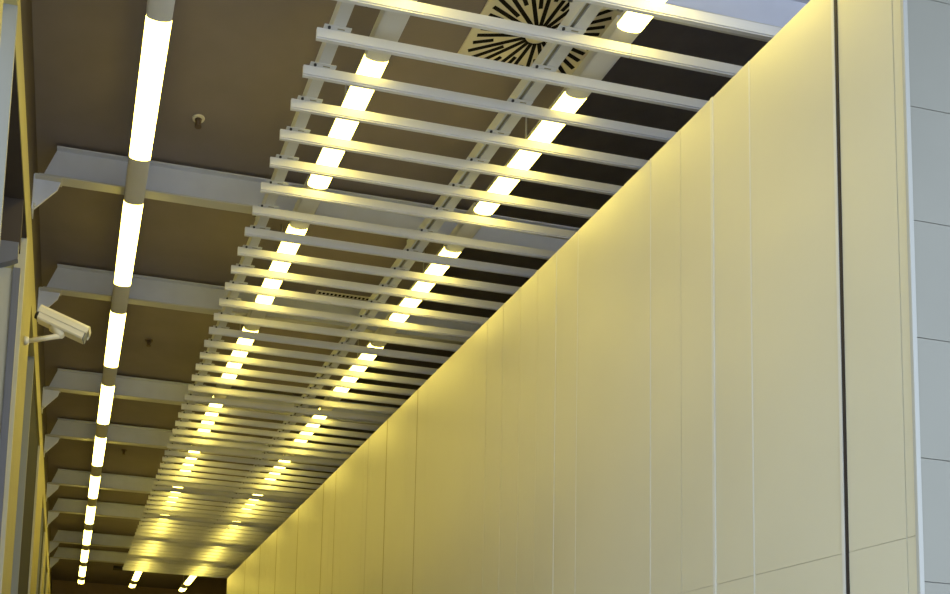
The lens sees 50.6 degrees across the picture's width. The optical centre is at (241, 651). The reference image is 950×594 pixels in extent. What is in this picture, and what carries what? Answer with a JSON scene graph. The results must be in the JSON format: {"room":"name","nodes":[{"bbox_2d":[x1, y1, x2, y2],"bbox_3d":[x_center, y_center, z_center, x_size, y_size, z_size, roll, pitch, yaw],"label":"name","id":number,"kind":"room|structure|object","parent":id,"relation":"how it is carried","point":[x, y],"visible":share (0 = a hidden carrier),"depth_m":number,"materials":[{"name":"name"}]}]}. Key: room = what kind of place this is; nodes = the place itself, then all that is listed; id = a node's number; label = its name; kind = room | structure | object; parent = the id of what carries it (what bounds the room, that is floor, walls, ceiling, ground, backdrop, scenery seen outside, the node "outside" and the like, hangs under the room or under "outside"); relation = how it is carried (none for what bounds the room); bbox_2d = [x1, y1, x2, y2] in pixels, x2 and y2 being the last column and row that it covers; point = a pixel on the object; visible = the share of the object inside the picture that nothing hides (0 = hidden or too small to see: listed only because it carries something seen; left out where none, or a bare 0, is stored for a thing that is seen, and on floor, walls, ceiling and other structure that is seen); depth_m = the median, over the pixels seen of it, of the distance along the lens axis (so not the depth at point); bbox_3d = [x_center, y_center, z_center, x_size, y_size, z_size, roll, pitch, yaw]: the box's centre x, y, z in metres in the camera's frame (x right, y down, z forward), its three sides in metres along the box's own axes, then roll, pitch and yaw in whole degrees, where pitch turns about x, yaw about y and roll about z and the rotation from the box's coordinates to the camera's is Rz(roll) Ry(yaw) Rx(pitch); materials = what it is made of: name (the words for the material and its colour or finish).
{"room":"subway station","nodes":[
{"label":"subway station","id":0,"kind":"room"},
{"bbox_2d":[0,0,51,593],"bbox_3d":[-3.028,-0.035,13.539,0.200,5.860,22.400,4,-6,-10],"label":"wall","id":1,"kind":"structure","parent":0,"point":[29,323],"depth_m":6.74,"materials":[{"name":"yellow paint"}]},
{"bbox_2d":[0,3,17,239],"bbox_3d":[-1.230,-0.553,4.319,0.080,5.100,0.040,4,-6,-10],"label":"trim","id":2,"kind":"structure","parent":1,"relation":"attached to","point":[10,12],"depth_m":4.53,"materials":[{"name":"grey paint"}]},
{"bbox_2d":[0,240,18,267],"bbox_3d":[-1.434,-2.392,5.780,0.170,0.155,0.060,4,-6,-10],"label":"trim","id":3,"kind":"structure","parent":1,"relation":"attached to","point":[9,250],"depth_m":5.76,"materials":[{"name":"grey metal"}]},
{"bbox_2d":[0,57,26,547],"bbox_3d":[-1.449,-0.384,5.192,0.188,4.930,1.780,4,-6,-10],"label":"trim","id":4,"kind":"structure","parent":1,"relation":"attached to","point":[13,228],"depth_m":5.75,"materials":[{"name":"beige paint"}]},
{"bbox_2d":[0,238,26,593],"bbox_3d":[-1.570,-0.293,6.096,0.070,4.930,0.050,4,-6,-10],"label":"trim","id":5,"kind":"structure","parent":1,"relation":"attached to","point":[21,263],"depth_m":6.22,"materials":[{"name":"beige paint"}]},
{"bbox_2d":[10,356,33,593],"bbox_3d":[-1.905,-0.154,7.552,0.178,4.930,1.050,4,-6,-10],"label":"trim","id":6,"kind":"structure","parent":1,"relation":"attached to","point":[30,361],"depth_m":8.18,"materials":[{"name":"grey paint"}]},
{"bbox_2d":[18,376,37,593],"bbox_3d":[-2.177,0.020,9.298,0.020,4.930,2.500,4,-6,-10],"label":"window","id":7,"kind":"structure","parent":1,"relation":"in","point":[33,438],"depth_m":9.40,"materials":[{"name":"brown glass"}]},
{"bbox_2d":[28,445,39,593],"bbox_3d":[-2.400,0.138,10.497,0.052,4.930,0.050,4,-6,-10],"label":"trim","id":8,"kind":"structure","parent":1,"relation":"attached to","point":[38,455],"depth_m":10.65,"materials":[{"name":"beige paint"}]},
{"bbox_2d":[36,508,43,593],"bbox_3d":[-2.933,0.372,12.929,0.178,4.930,0.850,4,-6,-10],"label":"trim","id":9,"kind":"structure","parent":1,"relation":"attached to","point":[42,508],"depth_m":13.51,"materials":[{"name":"grey paint"}]},
{"bbox_2d":[38,525,43,593],"bbox_3d":[-3.098,0.491,14.114,0.020,4.930,1.550,4,-6,-10],"label":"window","id":10,"kind":"structure","parent":1,"relation":"in","point":[43,525],"depth_m":14.58,"materials":[{"name":"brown glass"}]},
{"bbox_2d":[40,532,44,593],"bbox_3d":[-3.232,0.563,14.848,0.052,4.930,0.050,4,-6,-10],"label":"trim","id":11,"kind":"structure","parent":1,"relation":"attached to","point":[44,532],"depth_m":15.04,"materials":[{"name":"beige paint"}]},
{"bbox_2d":[31,173,61,218],"bbox_3d":[-1.383,-3.228,6.812,0.195,0.270,0.140,4,-6,-10],"label":"wall bracket","id":12,"kind":"object","parent":1,"relation":"attached to","point":[45,186],"visible":1,"depth_m":6.80,"materials":[{"name":"grey metal"}]},
{"bbox_2d":[37,287,60,321],"bbox_3d":[-1.703,-3.065,8.484,0.195,0.270,0.140,4,-6,-10],"label":"wall bracket","id":13,"kind":"object","parent":1,"relation":"attached to","point":[47,297],"visible":0.78,"depth_m":8.47,"materials":[{"name":"grey metal"}]},
{"bbox_2d":[41,387,60,411],"bbox_3d":[-2.151,-2.836,10.830,0.195,0.270,0.140,4,-6,-10],"label":"wall bracket","id":14,"kind":"object","parent":1,"relation":"attached to","point":[49,394],"visible":1,"depth_m":10.82,"materials":[{"name":"grey metal"}]},
{"bbox_2d":[44,434,59,456],"bbox_3d":[-2.465,-2.675,12.473,0.195,0.270,0.140,4,-6,-10],"label":"wall bracket","id":15,"kind":"object","parent":1,"relation":"attached to","point":[50,440],"visible":0.94,"depth_m":12.46,"materials":[{"name":"grey metal"}]},
{"bbox_2d":[46,483,59,501],"bbox_3d":[-2.901,-2.452,14.751,0.195,0.270,0.140,4,-6,-10],"label":"wall bracket","id":16,"kind":"object","parent":1,"relation":"attached to","point":[51,487],"visible":0.98,"depth_m":14.74,"materials":[{"name":"grey metal"}]},
{"bbox_2d":[47,510,59,526],"bbox_3d":[-3.233,-2.282,16.491,0.195,0.270,0.140,4,-6,-10],"label":"wall bracket","id":17,"kind":"object","parent":1,"relation":"attached to","point":[52,515],"visible":0.98,"depth_m":16.48,"materials":[{"name":"grey metal"}]},
{"bbox_2d":[49,541,59,552],"bbox_3d":[-3.703,-2.042,18.945,0.195,0.270,0.140,4,-6,-10],"label":"wall bracket","id":18,"kind":"object","parent":1,"relation":"attached to","point":[53,544],"visible":0.91,"depth_m":18.94,"materials":[{"name":"grey metal"}]},
{"bbox_2d":[24,305,90,344],"bbox_3d":[-1.299,-2.295,6.775,0.464,0.275,0.124,3,-6,-4],"label":"security camera","id":19,"kind":"object","parent":1,"relation":"attached to","point":[60,325],"visible":1,"depth_m":6.73,"materials":[{"name":"beige plastic"}]},
{"bbox_2d":[51,576,226,593],"bbox_3d":[-1.875,0.893,25.226,6.820,6.600,0.200,4,-6,-10],"label":"wall","id":20,"kind":"structure","parent":0,"point":[199,585],"depth_m":25.20,"materials":[{"name":"brown paint"}]},
{"bbox_2d":[32,0,563,588],"bbox_3d":[-0.872,-3.082,12.255,3.570,0.120,26.700,4,-6,-10],"label":"ceiling","id":21,"kind":"structure","parent":0,"point":[237,65],"depth_m":6.81,"materials":[{"name":"brown paint"}]},
{"bbox_2d":[78,566,85,580],"bbox_3d":[-3.594,-1.949,21.688,0.140,0.383,1.780,4,-6,-10],"label":"tube light","id":22,"kind":"object","parent":21,"relation":"hanging from","point":[82,570],"visible":0.86,"depth_m":21.62,"materials":[{"name":"white"}]},
{"bbox_2d":[80,550,88,566],"bbox_3d":[-3.261,-2.119,19.948,0.140,0.383,1.780,4,-6,-10],"label":"tube light","id":23,"kind":"object","parent":21,"relation":"hanging from","point":[84,555],"visible":0.85,"depth_m":19.89,"materials":[{"name":"white"}]},
{"bbox_2d":[81,550,88,561],"bbox_3d":[-3.220,-1.972,19.670,0.140,0.034,1.250,4,-6,-10],"label":"diffuser","id":24,"kind":"object","parent":23,"relation":"attached to","point":[84,555],"depth_m":19.66,"materials":[{"name":"white"}]},
{"bbox_2d":[82,530,91,550],"bbox_3d":[-2.929,-2.289,18.207,0.140,0.383,1.780,4,-6,-10],"label":"tube light","id":25,"kind":"object","parent":21,"relation":"hanging from","point":[87,534],"visible":0.89,"depth_m":18.13,"materials":[{"name":"white"}]},
{"bbox_2d":[83,530,91,544],"bbox_3d":[-2.887,-2.142,17.930,0.140,0.034,1.250,4,-6,-10],"label":"diffuser","id":26,"kind":"object","parent":25,"relation":"attached to","point":[87,534],"depth_m":17.90,"materials":[{"name":"white plastic"}]},
{"bbox_2d":[84,506,95,530],"bbox_3d":[-2.596,-2.460,16.467,0.140,0.383,1.780,4,-6,-10],"label":"tube light","id":27,"kind":"object","parent":21,"relation":"hanging from","point":[90,512],"visible":0.88,"depth_m":16.39,"materials":[{"name":"white"}]},
{"bbox_2d":[85,506,95,523],"bbox_3d":[-2.555,-2.313,16.189,0.140,0.034,1.250,4,-6,-10],"label":"diffuser","id":28,"kind":"object","parent":27,"relation":"attached to","point":[90,512],"depth_m":16.15,"materials":[{"name":"white plastic"}]},
{"bbox_2d":[53,547,127,563],"bbox_3d":[-1.610,-1.977,21.027,4.995,0.236,0.100,4,-6,-10],"label":"steel beam","id":29,"kind":"structure","parent":21,"relation":"attached to","point":[61,552],"depth_m":20.73,"materials":[{"name":"grey metal"}]},
{"bbox_2d":[122,0,781,577],"bbox_3d":[0.168,-2.538,12.817,2.454,0.225,16.886,4,-6,-10],"label":"ceiling slats","id":30,"kind":"object","parent":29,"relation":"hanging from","point":[165,546],"visible":0.97,"depth_m":7.36,"materials":[{"name":"grey metal"}]},
{"bbox_2d":[53,530,133,548],"bbox_3d":[-1.302,-2.135,19.414,4.995,0.236,0.100,4,-6,-10],"label":"steel beam","id":31,"kind":"structure","parent":21,"relation":"attached to","point":[62,536],"depth_m":19.11,"materials":[{"name":"white metal"}]},
{"bbox_2d":[87,476,100,506],"bbox_3d":[-2.264,-2.630,14.727,0.140,0.383,1.780,4,-6,-10],"label":"tube light","id":32,"kind":"object","parent":21,"relation":"hanging from","point":[94,481],"visible":0.86,"depth_m":14.64,"materials":[{"name":"white"}]},
{"bbox_2d":[88,476,100,498],"bbox_3d":[-2.222,-2.483,14.449,0.140,0.034,1.250,4,-6,-10],"label":"diffuser","id":33,"kind":"object","parent":32,"relation":"attached to","point":[94,481],"depth_m":14.44,"materials":[{"name":"white plastic"}]},
{"bbox_2d":[91,436,106,476],"bbox_3d":[-1.931,-2.800,12.986,0.140,0.383,1.780,4,-6,-10],"label":"tube light","id":34,"kind":"object","parent":21,"relation":"hanging from","point":[99,446],"visible":0.88,"depth_m":12.88,"materials":[{"name":"white plastic"}]},
{"bbox_2d":[96,385,114,437],"bbox_3d":[-1.598,-2.970,11.246,0.140,0.383,1.780,4,-6,-10],"label":"tube light","id":35,"kind":"object","parent":21,"relation":"hanging from","point":[106,396],"visible":0.91,"depth_m":11.13,"materials":[{"name":"white plastic"}]},
{"bbox_2d":[102,311,125,386],"bbox_3d":[-1.266,-3.140,9.506,0.140,0.383,1.780,4,-6,-10],"label":"tube light","id":36,"kind":"object","parent":21,"relation":"hanging from","point":[116,321],"visible":0.91,"depth_m":9.37,"materials":[{"name":"white plastic"}]},
{"bbox_2d":[104,311,125,367],"bbox_3d":[-1.224,-2.994,9.228,0.140,0.034,1.250,4,-6,-10],"label":"diffuser","id":37,"kind":"object","parent":36,"relation":"attached to","point":[116,321],"depth_m":9.18,"materials":[{"name":"white plastic"}]},
{"bbox_2d":[111,202,142,313],"bbox_3d":[-0.933,-3.311,7.765,0.140,0.383,1.780,4,-6,-10],"label":"tube light","id":38,"kind":"object","parent":21,"relation":"hanging from","point":[131,214],"visible":0.93,"depth_m":7.61,"materials":[{"name":"white plastic"}]},
{"bbox_2d":[114,202,142,286],"bbox_3d":[-0.891,-3.164,7.488,0.140,0.034,1.250,4,-6,-10],"label":"diffuser","id":39,"kind":"object","parent":38,"relation":"attached to","point":[131,214],"depth_m":7.42,"materials":[{"name":"white plastic"}]},
{"bbox_2d":[130,571,141,584],"bbox_3d":[-2.397,-1.870,21.909,0.140,0.383,1.780,4,-6,-10],"label":"tube light","id":40,"kind":"object","parent":21,"relation":"hanging from","point":[134,580],"visible":0.74,"depth_m":21.92,"materials":[{"name":"white"}]},
{"bbox_2d":[132,571,141,580],"bbox_3d":[-2.355,-1.723,21.632,0.140,0.034,1.250,4,-6,-10],"label":"diffuser","id":41,"kind":"object","parent":40,"relation":"attached to","point":[137,574],"depth_m":21.66,"materials":[{"name":"white plastic"}]},
{"bbox_2d":[124,16,171,204],"bbox_3d":[-0.600,-3.481,6.025,0.140,0.383,1.780,4,-6,-10],"label":"tube light","id":42,"kind":"object","parent":21,"relation":"hanging from","point":[156,36],"visible":0.98,"depth_m":5.82,"materials":[{"name":"white plastic"}]},
{"bbox_2d":[129,16,171,160],"bbox_3d":[-0.559,-3.334,5.747,0.140,0.034,1.250,4,-6,-10],"label":"diffuser","id":43,"kind":"object","parent":42,"relation":"attached to","point":[156,36],"depth_m":5.65,"materials":[{"name":"white plastic"}]},
{"bbox_2d":[146,0,174,21],"bbox_3d":[-0.267,-3.651,4.285,0.140,0.383,1.780,4,-6,-10],"label":"tube light","id":44,"kind":"object","parent":21,"relation":"hanging from","point":[157,10],"visible":1,"depth_m":5.06,"materials":[{"name":"white plastic"}]},
{"bbox_2d":[51,498,284,528],"bbox_3d":[-0.832,-2.375,16.959,4.995,0.236,0.100,4,-6,-10],"label":"steel beam","id":45,"kind":"structure","parent":21,"relation":"attached to","point":[70,506],"depth_m":16.67,"materials":[{"name":"white metal"}]},
{"bbox_2d":[50,469,311,504],"bbox_3d":[-0.500,-2.545,15.219,4.995,0.236,0.100,4,-6,-10],"label":"steel beam","id":46,"kind":"structure","parent":21,"relation":"attached to","point":[64,477],"depth_m":14.94,"materials":[{"name":"grey metal"}]},
{"bbox_2d":[175,444,199,482],"bbox_3d":[-0.734,-2.721,13.207,0.140,0.383,1.780,4,-6,-10],"label":"tube light","id":47,"kind":"object","parent":21,"relation":"hanging from","point":[191,444],"visible":0.05,"depth_m":13.07,"materials":[{"name":"white"}]},
{"bbox_2d":[180,451,199,471],"bbox_3d":[-0.692,-2.574,12.930,0.140,0.034,1.250,4,-6,-10],"label":"diffuser","id":48,"kind":"object","parent":47,"relation":"attached to","point":[188,451],"depth_m":12.81,"materials":[{"name":"white plastic"}]},
{"bbox_2d":[181,576,195,588],"bbox_3d":[-1.205,-1.791,22.129,0.140,0.383,1.780,4,-6,-10],"label":"tube light","id":49,"kind":"object","parent":21,"relation":"hanging from","point":[188,581],"visible":0.72,"depth_m":22.15,"materials":[{"name":"white"}]},
{"bbox_2d":[184,576,195,584],"bbox_3d":[-1.163,-1.644,21.852,0.140,0.034,1.250,4,-6,-10],"label":"diffuser","id":50,"kind":"object","parent":49,"relation":"attached to","point":[188,581],"depth_m":21.88,"materials":[{"name":"white plastic"}]},
{"bbox_2d":[192,114,204,128],"bbox_3d":[-0.293,-3.579,6.482,0.087,0.066,0.087,4,-6,-10],"label":"sprinkler","id":51,"kind":"object","parent":21,"relation":"attached to","point":[198,119],"visible":1,"depth_m":6.46,"materials":[{"name":"beige metal"}]},
{"bbox_2d":[49,418,352,466],"bbox_3d":[-0.064,-2.768,12.941,4.995,0.236,0.100,4,-6,-10],"label":"steel beam","id":52,"kind":"structure","parent":21,"relation":"attached to","point":[65,428],"depth_m":12.68,"materials":[{"name":"grey metal"}]},
{"bbox_2d":[205,412,217,415],"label":"tube light","id":53,"kind":"object","parent":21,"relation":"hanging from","point":[210,414],"depth_m":11.07,"materials":[{"name":"white"}]},
{"bbox_2d":[198,403,221,431],"bbox_3d":[-0.359,-2.744,11.190,0.140,0.034,1.250,4,-6,-10],"label":"diffuser","id":54,"kind":"object","parent":53,"relation":"attached to","point":[210,405],"depth_m":11.10,"materials":[{"name":"white plastic"}]},
{"bbox_2d":[46,368,398,425],"bbox_3d":[0.250,-2.929,11.299,4.995,0.236,0.100,4,-6,-10],"label":"steel beam","id":55,"kind":"structure","parent":21,"relation":"attached to","point":[69,381],"depth_m":11.05,"materials":[{"name":"grey metal"}]},
{"bbox_2d":[231,351,247,356],"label":"tube light","id":56,"kind":"object","parent":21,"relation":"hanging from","point":[240,353],"depth_m":9.37,"materials":[{"name":"white"}]},
{"bbox_2d":[221,328,258,378],"bbox_3d":[-0.027,-2.914,9.449,0.140,0.034,1.250,4,-6,-10],"label":"diffuser","id":57,"kind":"object","parent":56,"relation":"attached to","point":[240,340],"depth_m":9.38,"materials":[{"name":"white plastic"}]},
{"bbox_2d":[236,338,253,344],"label":"tube light","id":58,"kind":"object","parent":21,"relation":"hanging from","point":[240,340],"depth_m":9.09,"materials":[{"name":"white"}]},
{"bbox_2d":[246,310,266,318],"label":"tube light","id":59,"kind":"object","parent":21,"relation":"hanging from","point":[253,314],"depth_m":8.52,"materials":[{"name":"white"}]},
{"bbox_2d":[43,264,481,344],"bbox_3d":[0.698,-3.158,8.952,4.995,0.236,0.100,4,-6,-10],"label":"steel beam","id":60,"kind":"structure","parent":21,"relation":"attached to","point":[75,281],"depth_m":8.73,"materials":[{"name":"grey metal"}]},
{"bbox_2d":[253,295,273,304],"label":"tube light","id":61,"kind":"object","parent":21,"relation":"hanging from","point":[258,298],"depth_m":8.24,"materials":[{"name":"white plastic"}]},
{"bbox_2d":[261,278,281,288],"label":"tube light","id":62,"kind":"object","parent":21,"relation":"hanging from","point":[268,283],"depth_m":7.95,"materials":[{"name":"white plastic"}]},
{"bbox_2d":[256,453,289,490],"bbox_3d":[0.459,-2.642,13.428,0.140,0.383,1.780,4,-6,-10],"label":"tube light","id":63,"kind":"object","parent":21,"relation":"hanging from","point":[283,453],"visible":0.09,"depth_m":13.27,"materials":[{"name":"white plastic"}]},
{"bbox_2d":[265,460,289,479],"bbox_3d":[0.500,-2.495,13.150,0.140,0.034,1.250,4,-6,-10],"label":"diffuser","id":64,"kind":"object","parent":63,"relation":"attached to","point":[278,460],"depth_m":13.06,"materials":[{"name":"white plastic"}]},
{"bbox_2d":[269,261,290,271],"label":"tube light","id":65,"kind":"object","parent":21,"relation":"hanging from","point":[275,265],"depth_m":7.66,"materials":[{"name":"white plastic"}]},
{"bbox_2d":[256,224,306,304],"bbox_3d":[0.306,-3.085,7.709,0.140,0.034,1.250,4,-6,-10],"label":"diffuser","id":66,"kind":"object","parent":65,"relation":"attached to","point":[289,248],"depth_m":7.65,"materials":[{"name":"white plastic"}]},
{"bbox_2d":[277,242,299,254],"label":"tube light","id":67,"kind":"object","parent":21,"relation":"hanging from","point":[287,248],"depth_m":7.38,"materials":[{"name":"white plastic"}]},
{"bbox_2d":[281,223,306,234],"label":"tube light","id":68,"kind":"object","parent":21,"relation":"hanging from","point":[289,229],"depth_m":7.14,"materials":[{"name":"white plastic"}]},
{"bbox_2d":[290,221,309,229],"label":"tube light","id":69,"kind":"object","parent":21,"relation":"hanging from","point":[296,225],"depth_m":7.06,"materials":[{"name":"white plastic"}]},
{"bbox_2d":[293,198,319,213],"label":"tube light","id":70,"kind":"object","parent":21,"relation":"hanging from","point":[302,205],"depth_m":6.81,"materials":[{"name":"white"}]},
{"bbox_2d":[39,146,579,251],"bbox_3d":[1.018,-3.322,7.280,4.995,0.236,0.100,4,-6,-10],"label":"steel beam","id":71,"kind":"structure","parent":21,"relation":"attached to","point":[78,168],"depth_m":7.05,"materials":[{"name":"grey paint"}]},
{"bbox_2d":[305,423,319,427],"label":"tube light","id":72,"kind":"object","parent":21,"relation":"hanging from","point":[310,425],"depth_m":11.31,"materials":[{"name":"white"}]},
{"bbox_2d":[295,408,325,442],"bbox_3d":[0.833,-2.665,11.410,0.140,0.034,1.250,4,-6,-10],"label":"diffuser","id":73,"kind":"object","parent":72,"relation":"attached to","point":[313,416],"depth_m":11.32,"materials":[{"name":"white plastic"}]},
{"bbox_2d":[303,174,331,191],"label":"tube light","id":74,"kind":"object","parent":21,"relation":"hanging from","point":[313,182],"depth_m":6.53,"materials":[{"name":"white"}]},
{"bbox_2d":[316,148,344,166],"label":"tube light","id":75,"kind":"object","parent":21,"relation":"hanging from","point":[328,157],"depth_m":6.24,"materials":[{"name":"white plastic"}]},
{"bbox_2d":[315,290,369,300],"bbox_3d":[0.999,-3.290,8.872,0.640,0.012,0.062,4,-6,-10],"label":"ceiling vent","id":76,"kind":"object","parent":21,"relation":"in","point":[321,292],"visible":0.74,"depth_m":8.85,"materials":[{"name":"beige metal"}]},
{"bbox_2d":[328,118,358,139],"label":"tube light","id":77,"kind":"object","parent":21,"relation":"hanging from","point":[341,129],"depth_m":5.96,"materials":[{"name":"white plastic"}]},
{"bbox_2d":[308,55,387,188],"bbox_3d":[0.639,-3.255,5.969,0.140,0.034,1.250,4,-6,-10],"label":"diffuser","id":78,"kind":"object","parent":77,"relation":"attached to","point":[357,98],"depth_m":5.90,"materials":[{"name":"white plastic"}]},
{"bbox_2d":[341,85,373,110],"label":"tube light","id":79,"kind":"object","parent":21,"relation":"hanging from","point":[357,98],"depth_m":5.67,"materials":[{"name":"white plastic"}]},
{"bbox_2d":[348,365,366,371],"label":"tube light","id":80,"kind":"object","parent":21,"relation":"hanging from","point":[358,368],"depth_m":9.60,"materials":[{"name":"white"}]},
{"bbox_2d":[333,344,382,391],"bbox_3d":[1.165,-2.836,9.669,0.140,0.034,1.250,4,-6,-10],"label":"diffuser","id":81,"kind":"object","parent":80,"relation":"attached to","point":[362,356],"depth_m":9.61,"materials":[{"name":"white plastic"}]},
{"bbox_2d":[356,353,376,360],"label":"tube light","id":82,"kind":"object","parent":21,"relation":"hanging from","point":[361,356],"depth_m":9.32,"materials":[{"name":"white plastic"}]},
{"bbox_2d":[355,53,387,77],"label":"tube light","id":83,"kind":"object","parent":21,"relation":"hanging from","point":[367,67],"depth_m":5.42,"materials":[{"name":"white plastic"}]},
{"bbox_2d":[365,50,390,61],"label":"tube light","id":84,"kind":"object","parent":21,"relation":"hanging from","point":[374,56],"depth_m":5.32,"materials":[{"name":"white plastic"}]},
{"bbox_2d":[374,327,396,335],"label":"tube light","id":85,"kind":"object","parent":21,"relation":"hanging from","point":[383,331],"depth_m":8.75,"materials":[{"name":"white"}]},
{"bbox_2d":[369,10,409,41],"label":"tube light","id":86,"kind":"object","parent":21,"relation":"hanging from","point":[389,25],"depth_m":5.11,"materials":[{"name":"white"}]},
{"bbox_2d":[384,313,408,321],"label":"tube light","id":87,"kind":"object","parent":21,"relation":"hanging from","point":[391,316],"depth_m":8.47,"materials":[{"name":"white plastic"}]},
{"bbox_2d":[398,298,421,307],"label":"tube light","id":88,"kind":"object","parent":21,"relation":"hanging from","point":[407,302],"depth_m":8.18,"materials":[{"name":"white plastic"}]},
{"bbox_2d":[409,281,434,291],"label":"tube light","id":89,"kind":"object","parent":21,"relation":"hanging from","point":[417,286],"depth_m":7.89,"materials":[{"name":"white"}]},
{"bbox_2d":[389,247,460,321],"bbox_3d":[1.498,-3.006,7.929,0.140,0.034,1.250,4,-6,-10],"label":"diffuser","id":90,"kind":"object","parent":89,"relation":"attached to","point":[434,269],"depth_m":7.87,"materials":[{"name":"white plastic"}]},
{"bbox_2d":[422,262,448,275],"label":"tube light","id":91,"kind":"object","parent":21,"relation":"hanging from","point":[435,269],"depth_m":7.61,"materials":[{"name":"white plastic"}]},
{"bbox_2d":[436,244,460,257],"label":"tube light","id":92,"kind":"object","parent":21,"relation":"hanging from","point":[442,252],"depth_m":7.36,"materials":[{"name":"white plastic"}]},
{"bbox_2d":[445,244,464,252],"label":"tube light","id":93,"kind":"object","parent":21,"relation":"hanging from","point":[455,249],"depth_m":7.27,"materials":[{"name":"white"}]},
{"bbox_2d":[449,223,480,238],"label":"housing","id":94,"kind":"object","parent":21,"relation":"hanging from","point":[461,230],"depth_m":7.04,"materials":[{"name":"white metal"}]},
{"bbox_2d":[466,201,499,217],"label":"tube light","id":95,"kind":"object","parent":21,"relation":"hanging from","point":[483,209],"depth_m":6.76,"materials":[{"name":"white plastic"}]},
{"bbox_2d":[485,176,519,194],"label":"tube light","id":96,"kind":"object","parent":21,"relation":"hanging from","point":[500,185],"depth_m":6.47,"materials":[{"name":"white plastic"}]},
{"bbox_2d":[505,149,540,169],"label":"tube light","id":97,"kind":"object","parent":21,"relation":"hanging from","point":[521,159],"depth_m":6.18,"materials":[{"name":"white plastic"}]},
{"bbox_2d":[474,92,586,214],"bbox_3d":[1.831,-3.176,6.189,0.140,0.034,1.250,4,-6,-10],"label":"diffuser","id":98,"kind":"object","parent":97,"relation":"attached to","point":[545,131],"depth_m":6.12,"materials":[{"name":"white plastic"}]},
{"bbox_2d":[458,0,621,74],"bbox_3d":[1.729,-3.603,5.583,0.770,0.020,0.722,4,-6,-10],"label":"ceiling vent","id":99,"kind":"object","parent":21,"relation":"in","point":[480,43],"visible":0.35,"depth_m":5.59,"materials":[{"name":"beige metal"}]},
{"bbox_2d":[525,117,564,142],"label":"tube light","id":100,"kind":"object","parent":21,"relation":"hanging from","point":[545,131],"depth_m":5.90,"materials":[{"name":"white plastic"}]},
{"bbox_2d":[548,87,586,112],"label":"tube light","id":101,"kind":"object","parent":21,"relation":"hanging from","point":[565,103],"depth_m":5.64,"materials":[{"name":"white plastic"}]},
{"bbox_2d":[565,87,590,98],"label":"tube light","id":102,"kind":"object","parent":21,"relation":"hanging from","point":[574,93],"depth_m":5.54,"materials":[{"name":"white plastic"}]},
{"bbox_2d":[572,51,620,80],"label":"tube light","id":103,"kind":"object","parent":21,"relation":"hanging from","point":[595,65],"depth_m":5.33,"materials":[{"name":"white"}]},
{"bbox_2d":[600,11,652,43],"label":"tube light","id":104,"kind":"object","parent":21,"relation":"hanging from","point":[627,27],"depth_m":5.05,"materials":[{"name":"white plastic"}]},
{"bbox_2d":[617,0,665,32],"bbox_3d":[2.163,-3.346,4.449,0.140,0.034,1.250,4,-6,-10],"label":"diffuser","id":105,"kind":"object","parent":104,"relation":"attached to","point":[629,22],"depth_m":5.00,"materials":[{"name":"white plastic"}]},
{"bbox_2d":[564,0,809,41],"bbox_3d":[1.464,-3.550,4.943,4.995,0.236,0.100,4,-6,-10],"label":"steel beam","id":106,"kind":"structure","parent":21,"relation":"attached to","point":[776,13],"depth_m":5.17,"materials":[{"name":"white metal"}]},
{"bbox_2d":[245,19,767,532],"bbox_3d":[2.484,-3.279,12.916,3.270,0.720,26.700,4,-6,-10],"label":"ceiling","id":107,"kind":"structure","parent":0,"point":[657,34],"depth_m":7.76,"materials":[{"name":"grey paint"}]},
{"bbox_2d":[226,0,916,593],"bbox_3d":[2.437,0.399,11.405,2.831,5.050,15.534,4,-6,-10],"label":"wall","id":108,"kind":"structure","parent":0,"point":[461,476],"depth_m":4.90,"materials":[{"name":"cream painted metal panels"}]},
{"bbox_2d":[363,438,368,593],"bbox_3d":[1.258,0.201,10.065,0.008,5.050,0.030,4,-6,-10],"label":"trim","id":109,"kind":"structure","parent":108,"relation":"attached to","point":[368,438],"depth_m":10.24,"materials":[{"name":"beige metal"}]},
{"bbox_2d":[552,252,556,593],"bbox_3d":[2.001,-0.180,6.173,0.006,5.050,0.007,4,-6,-10],"label":"trim","id":110,"kind":"structure","parent":108,"relation":"attached to","point":[556,252],"depth_m":6.31,"materials":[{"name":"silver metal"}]},
{"bbox_2d":[574,230,578,593],"bbox_3d":[2.053,-0.206,5.905,0.006,5.050,0.007,4,-6,-10],"label":"trim","id":111,"kind":"structure","parent":108,"relation":"attached to","point":[578,230],"depth_m":6.04,"materials":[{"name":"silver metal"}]},
{"bbox_2d":[649,159,650,593],"bbox_3d":[2.196,-0.280,5.152,0.006,5.050,0.007,4,-6,-10],"label":"trim","id":112,"kind":"structure","parent":108,"relation":"attached to","point":[650,159],"depth_m":5.28,"materials":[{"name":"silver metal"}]},
{"bbox_2d":[710,97,716,593],"bbox_3d":[2.292,-0.329,4.643,0.009,5.050,0.017,4,-6,-10],"label":"trim","id":113,"kind":"structure","parent":108,"relation":"attached to","point":[711,98],"depth_m":4.77,"materials":[{"name":"beige metal"}]},
{"bbox_2d":[748,61,754,593],"bbox_3d":[2.344,-0.355,4.382,0.006,5.050,0.007,4,-6,-10],"label":"trim","id":114,"kind":"structure","parent":108,"relation":"attached to","point":[748,61],"depth_m":4.50,"materials":[{"name":"beige metal"}]},
{"bbox_2d":[831,0,849,593],"bbox_3d":[2.442,-0.406,3.864,0.008,5.050,0.013,4,-6,-10],"label":"trim","id":115,"kind":"structure","parent":108,"relation":"attached to","point":[835,1],"depth_m":3.97,"materials":[{"name":"black metal"}]},
{"bbox_2d":[907,0,949,593],"bbox_3d":[3.897,-0.344,3.811,2.815,5.050,0.020,4,-6,-10],"label":"wall","id":116,"kind":"structure","parent":0,"point":[928,20],"depth_m":3.68,"materials":[{"name":"grey"}]},
{"bbox_2d":[900,0,924,593],"bbox_3d":[2.507,-0.436,3.547,0.020,5.050,0.014,4,-6,-10],"label":"trim","id":117,"kind":"structure","parent":116,"relation":"attached to","point":[903,3],"depth_m":3.64,"materials":[{"name":"grey metal"}]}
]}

